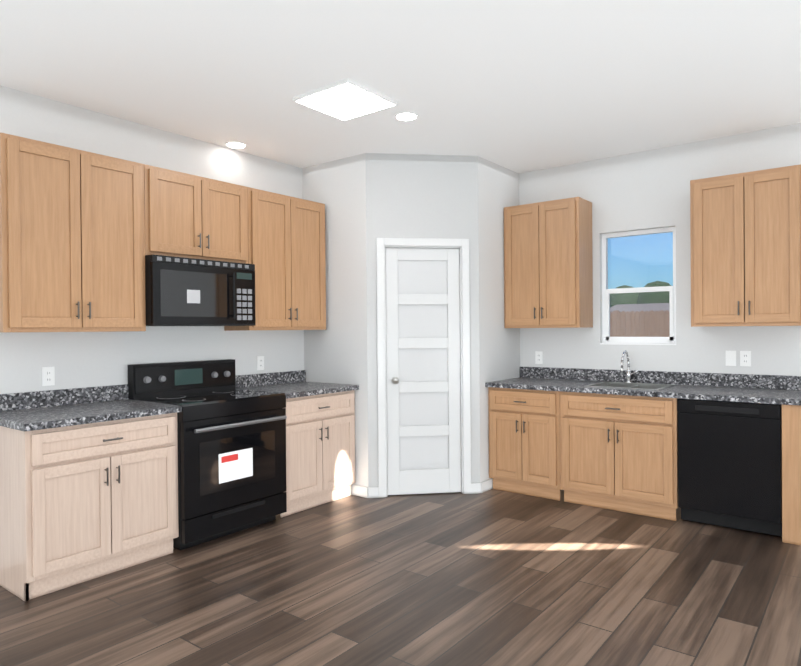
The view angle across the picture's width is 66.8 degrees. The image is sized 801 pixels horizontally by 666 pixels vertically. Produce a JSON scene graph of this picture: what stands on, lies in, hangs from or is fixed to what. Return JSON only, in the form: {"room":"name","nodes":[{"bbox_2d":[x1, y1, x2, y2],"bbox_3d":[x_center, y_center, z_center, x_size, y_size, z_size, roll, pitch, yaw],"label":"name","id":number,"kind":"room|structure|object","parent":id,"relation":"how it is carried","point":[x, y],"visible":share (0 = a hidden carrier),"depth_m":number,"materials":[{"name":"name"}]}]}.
{"room":"kitchen","nodes":[
{"label":"kitchen","id":0,"kind":"room"},
{"bbox_2d":[0,86,303,393],"bbox_3d":[-2.807,-0.025,2.975,0.120,2.800,9.000,0,0,38],"label":"wall","id":1,"kind":"structure","parent":0,"point":[83,359],"depth_m":4.12,"materials":[{"name":"paint"}]},
{"bbox_2d":[42,367,54,385],"bbox_3d":[-2.152,0.265,3.711,0.009,0.114,0.070,0,0,38],"label":"electrical outlet","id":2,"kind":"object","parent":1,"relation":"attached to","point":[48,376],"visible":1,"depth_m":3.71,"materials":[{"name":"white plastic"}]},
{"bbox_2d":[0,132,155,332],"bbox_3d":[-1.984,-0.542,3.672,0.324,1.070,0.852,0,0,38],"label":"upper cabinet","id":3,"kind":"object","parent":1,"relation":"attached to","point":[83,234],"depth_m":3.52,"materials":[{"name":"brown wood"}]},
{"bbox_2d":[156,167,259,330],"bbox_3d":[-1.498,-0.550,4.297,0.324,1.070,0.898,0,0,38],"label":"upper cabinet","id":4,"kind":"object","parent":1,"relation":"attached to","point":[197,217],"depth_m":4.22,"materials":[{"name":"brown wood"}]},
{"bbox_2d":[145,254,255,325],"bbox_3d":[-1.452,-0.275,4.265,0.426,0.451,0.807,0,0,38],"label":"microwave","id":5,"kind":"object","parent":4,"relation":"attached to","point":[181,291],"visible":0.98,"depth_m":4.10,"materials":[{"name":"black"}]},
{"bbox_2d":[257,356,263,369],"bbox_3d":[-1.151,0.248,4.997,0.009,0.114,0.070,0,0,38],"label":"electrical outlet","id":6,"kind":"object","parent":1,"relation":"attached to","point":[260,362],"visible":1,"depth_m":4.99,"materials":[{"name":"white plastic"}]},
{"bbox_2d":[256,189,325,329],"bbox_3d":[-1.011,-0.558,4.922,0.324,1.070,0.852,0,0,38],"label":"upper cabinet","id":7,"kind":"object","parent":1,"relation":"attached to","point":[291,258],"depth_m":4.83,"materials":[{"name":"brown wood"}]},
{"bbox_2d":[302,153,367,486],"bbox_3d":[-0.534,-0.059,5.198,0.740,2.800,0.100,0,0,38],"label":"wall","id":8,"kind":"structure","parent":0,"point":[335,351],"depth_m":5.08,"materials":[{"name":"paint"}]},
{"bbox_2d":[351,484,367,497],"bbox_3d":[-0.557,1.299,5.162,0.740,0.085,0.012,0,0,38],"label":"baseboard","id":9,"kind":"structure","parent":8,"relation":"attached to","point":[362,491],"depth_m":4.98,"materials":[{"name":"white"}]},
{"bbox_2d":[0,489,800,665],"bbox_3d":[0.410,1.414,0.492,8.400,0.100,9.400,0,0,38],"label":"floor","id":10,"kind":"structure","parent":0,"point":[492,577],"depth_m":3.11,"materials":[{"name":"brown wood"}]},
{"bbox_2d":[0,384,181,601],"bbox_3d":[-1.854,0.856,3.564,0.652,1.014,0.872,0,0,38],"label":"base cabinet","id":11,"kind":"object","parent":10,"relation":"on","point":[88,483],"visible":1,"depth_m":3.33,"materials":[{"name":"brown wood"}]},
{"bbox_2d":[128,359,286,549],"bbox_3d":[-1.305,0.782,4.215,0.715,1.145,0.825,0,0,38],"label":"range","id":12,"kind":"object","parent":10,"relation":"on","point":[231,459],"visible":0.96,"depth_m":4.06,"materials":[{"name":"black metal"}]},
{"bbox_2d":[235,370,358,517],"bbox_3d":[-0.834,0.839,4.876,0.652,1.014,0.789,0,0,38],"label":"base cabinet","id":13,"kind":"object","parent":10,"relation":"on","point":[320,444],"visible":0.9,"depth_m":4.72,"materials":[{"name":"brown wood"}]},
{"bbox_2d":[488,387,564,501],"bbox_3d":[1.195,0.889,5.181,0.677,0.876,0.619,0,0,38],"label":"base cabinet","id":14,"kind":"object","parent":10,"relation":"on","point":[553,432],"depth_m":4.92,"materials":[{"name":"brown wood"}]},
{"bbox_2d":[565,387,676,520],"bbox_3d":[1.754,0.887,4.746,0.901,0.876,0.619,0,0,38],"label":"base cabinet","id":15,"kind":"object","parent":10,"relation":"on","point":[621,444],"depth_m":4.46,"materials":[{"name":"brown wood"}]},
{"bbox_2d":[485,379,800,406],"bbox_3d":[1.809,0.430,4.679,2.265,0.038,0.648,0,0,38],"label":"countertop","id":16,"kind":"structure","parent":15,"relation":"on","point":[679,390],"depth_m":4.33,"materials":[{"name":"grey stone"}]},
{"bbox_2d":[585,381,673,389],"bbox_3d":[1.776,0.503,4.708,0.545,0.196,0.455,0,0,38],"label":"sink","id":17,"kind":"object","parent":16,"relation":"in","point":[642,386],"visible":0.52,"depth_m":4.83,"materials":[{"name":"silver metal"}]},
{"bbox_2d":[621,350,637,382],"bbox_3d":[1.834,0.274,4.877,0.106,0.269,0.208,0,0,38],"label":"faucet","id":18,"kind":"object","parent":16,"relation":"on","point":[628,372],"visible":1,"depth_m":4.93,"materials":[{"name":"silver metal"}]},
{"bbox_2d":[677,398,781,536],"bbox_3d":[2.353,0.889,4.272,0.610,0.868,0.612,0,0,38],"label":"dishwasher","id":19,"kind":"object","parent":10,"relation":"on","point":[729,464],"visible":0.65,"depth_m":4.03,"materials":[{"name":"black"}]},
{"bbox_2d":[677,399,788,542],"bbox_3d":[2.331,0.885,4.297,0.726,0.876,0.619,0,0,38],"label":"base cabinet","id":20,"kind":"object","parent":10,"relation":"on","point":[785,410],"depth_m":3.83,"materials":[{"name":"brown wood"}]},
{"bbox_2d":[789,407,800,544],"bbox_3d":[2.651,0.884,4.048,0.123,0.876,0.619,0,0,38],"label":"base cabinet","id":21,"kind":"object","parent":10,"relation":"on","point":[794,412],"depth_m":3.80,"materials":[{"name":"brown wood"}]},
{"bbox_2d":[0,0,800,173],"bbox_3d":[0.385,-1.486,0.473,8.400,0.100,9.400,0,0,38],"label":"ceiling","id":22,"kind":"structure","parent":0,"point":[520,86],"depth_m":3.35,"materials":[{"name":"paint"}]},
{"bbox_2d":[225,141,246,148],"bbox_3d":[-1.265,-1.445,4.671,0.170,0.008,0.170,0,0,38],"label":"recessed light","id":23,"kind":"object","parent":22,"relation":"in","point":[236,144],"visible":0.98,"depth_m":4.65,"materials":[{"name":"white plastic"}]},
{"bbox_2d":[293,78,397,120],"bbox_3d":[-0.340,-1.438,3.775,0.460,0.026,0.460,0,0,38],"label":"ceiling light panel","id":24,"kind":"object","parent":22,"relation":"attached to","point":[346,99],"visible":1,"depth_m":3.72,"materials":[{"name":"white plastic"}]},
{"bbox_2d":[394,112,418,120],"bbox_3d":[0.039,-1.452,4.075,0.170,0.008,0.170,0,0,38],"label":"recessed light","id":25,"kind":"object","parent":22,"relation":"in","point":[405,116],"visible":1,"depth_m":4.06,"materials":[{"name":"white plastic"}]},
{"bbox_2d":[365,153,479,493],"bbox_3d":[0.184,-0.064,5.038,0.933,2.800,0.100,-1,0,-7],"label":"wall","id":26,"kind":"structure","parent":0,"point":[419,196],"depth_m":4.98,"materials":[{"name":"paint"}]},
{"bbox_2d":[376,238,470,497],"bbox_3d":[0.188,0.280,5.033,0.769,2.112,0.116,-1,0,-7],"label":"door frame","id":27,"kind":"structure","parent":26,"relation":"attached to","point":[382,244],"depth_m":4.98,"materials":[{"name":"white wood"}]},
{"bbox_2d":[385,248,461,494],"bbox_3d":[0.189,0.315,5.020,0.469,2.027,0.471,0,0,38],"label":"pantry door","id":28,"kind":"structure","parent":26,"relation":"in","point":[423,373],"depth_m":5.02,"materials":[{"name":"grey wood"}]},
{"bbox_2d":[368,483,480,497],"bbox_3d":[0.203,1.294,4.992,0.933,0.085,0.012,-1,0,-7],"label":"baseboard","id":29,"kind":"structure","parent":26,"relation":"attached to","point":[373,492],"depth_m":4.94,"materials":[{"name":"white wood"}]},
{"bbox_2d":[478,156,519,482],"bbox_3d":[0.841,-0.071,5.370,0.100,2.800,0.740,0,0,38],"label":"wall","id":30,"kind":"structure","parent":0,"point":[499,343],"depth_m":5.22,"materials":[{"name":"paint"}]},
{"bbox_2d":[481,478,492,492],"bbox_3d":[0.897,1.286,5.344,0.012,0.085,0.740,0,0,38],"label":"baseboard","id":31,"kind":"structure","parent":30,"relation":"attached to","point":[486,485],"depth_m":5.12,"materials":[{"name":"white wood"}]},
{"bbox_2d":[519,123,800,375],"bbox_3d":[3.197,-0.083,4.082,8.240,2.800,0.120,0,0,38],"label":"wall","id":32,"kind":"structure","parent":0,"point":[645,190],"depth_m":4.84,"materials":[{"name":"paint"}]},
{"bbox_2d":[535,351,542,363],"bbox_3d":[1.257,0.224,5.512,0.070,0.114,0.009,0,0,38],"label":"electrical outlet","id":33,"kind":"object","parent":32,"relation":"attached to","point":[538,357],"visible":1,"depth_m":5.51,"materials":[{"name":"white plastic"}]},
{"bbox_2d":[504,197,592,327],"bbox_3d":[1.266,-0.579,5.273,0.686,1.070,0.357,0,0,38],"label":"upper cabinet","id":34,"kind":"object","parent":32,"relation":"attached to","point":[548,269],"visible":1,"depth_m":5.13,"materials":[{"name":"brown wood"}]},
{"bbox_2d":[600,227,675,344],"bbox_3d":[1.967,-0.376,5.022,0.607,0.945,0.100,0,0,38],"label":"window","id":35,"kind":"structure","parent":32,"relation":"in","point":[607,339],"depth_m":5.04,"materials":[{"name":"white plastic"}]},
{"bbox_2d":[521,367,800,390],"bbox_3d":[2.001,0.358,4.927,2.265,0.100,0.020,0,0,38],"label":"backsplash","id":36,"kind":"structure","parent":32,"relation":"attached to","point":[783,383],"depth_m":4.79,"materials":[{"name":"grey stone"}]},
{"bbox_2d":[726,351,735,365],"bbox_3d":[2.480,0.190,4.559,0.070,0.114,0.012,0,0,38],"label":"light switch","id":37,"kind":"object","parent":32,"relation":"attached to","point":[730,358],"visible":1,"depth_m":4.56,"materials":[{"name":"white plastic"}]},
{"bbox_2d":[740,351,750,365],"bbox_3d":[2.557,0.190,4.501,0.070,0.114,0.009,0,0,38],"label":"electrical outlet","id":38,"kind":"object","parent":32,"relation":"attached to","point":[745,358],"visible":1,"depth_m":4.50,"materials":[{"name":"white plastic"}]},
{"bbox_2d":[690,164,800,326],"bbox_3d":[2.476,-0.584,4.332,0.698,1.070,0.357,0,0,38],"label":"upper cabinet","id":39,"kind":"object","parent":32,"relation":"attached to","point":[745,240],"visible":1,"depth_m":4.21,"materials":[{"name":"brown wood"}]},
{"label":"outside","id":40,"kind":"structure","parent":0,"visible":0},
{"bbox_3d":[41.058,0.868,34.839,110.000,0.100,94.860,0,0,38],"label":"ground","id":41,"kind":"structure","parent":40,"visible":0},
{"bbox_2d":[610,310,669,336],"bbox_3d":[15.761,0.219,12.070,42.025,1.920,0.150,0,0,38],"label":"fence","id":42,"kind":"object","parent":41,"relation":"on","point":[620,324],"depth_m":18.55,"materials":[{"name":"brown wood"}]},
{"bbox_2d":[610,303,669,335],"bbox_3d":[29.990,-1.228,62.968,18.800,3.920,10.800,0,0,38],"label":"house","id":43,"kind":"structure","parent":41,"relation":"on","point":[637,307],"depth_m":64.52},
{"bbox_2d":[610,281,670,306],"bbox_3d":[59.774,-3.370,61.341,104.685,7.717,11.720,0,0,38],"label":"trees","id":44,"kind":"object","parent":41,"relation":"on","point":[650,296],"depth_m":77.90,"materials":[{"name":"green plant"}]}
]}

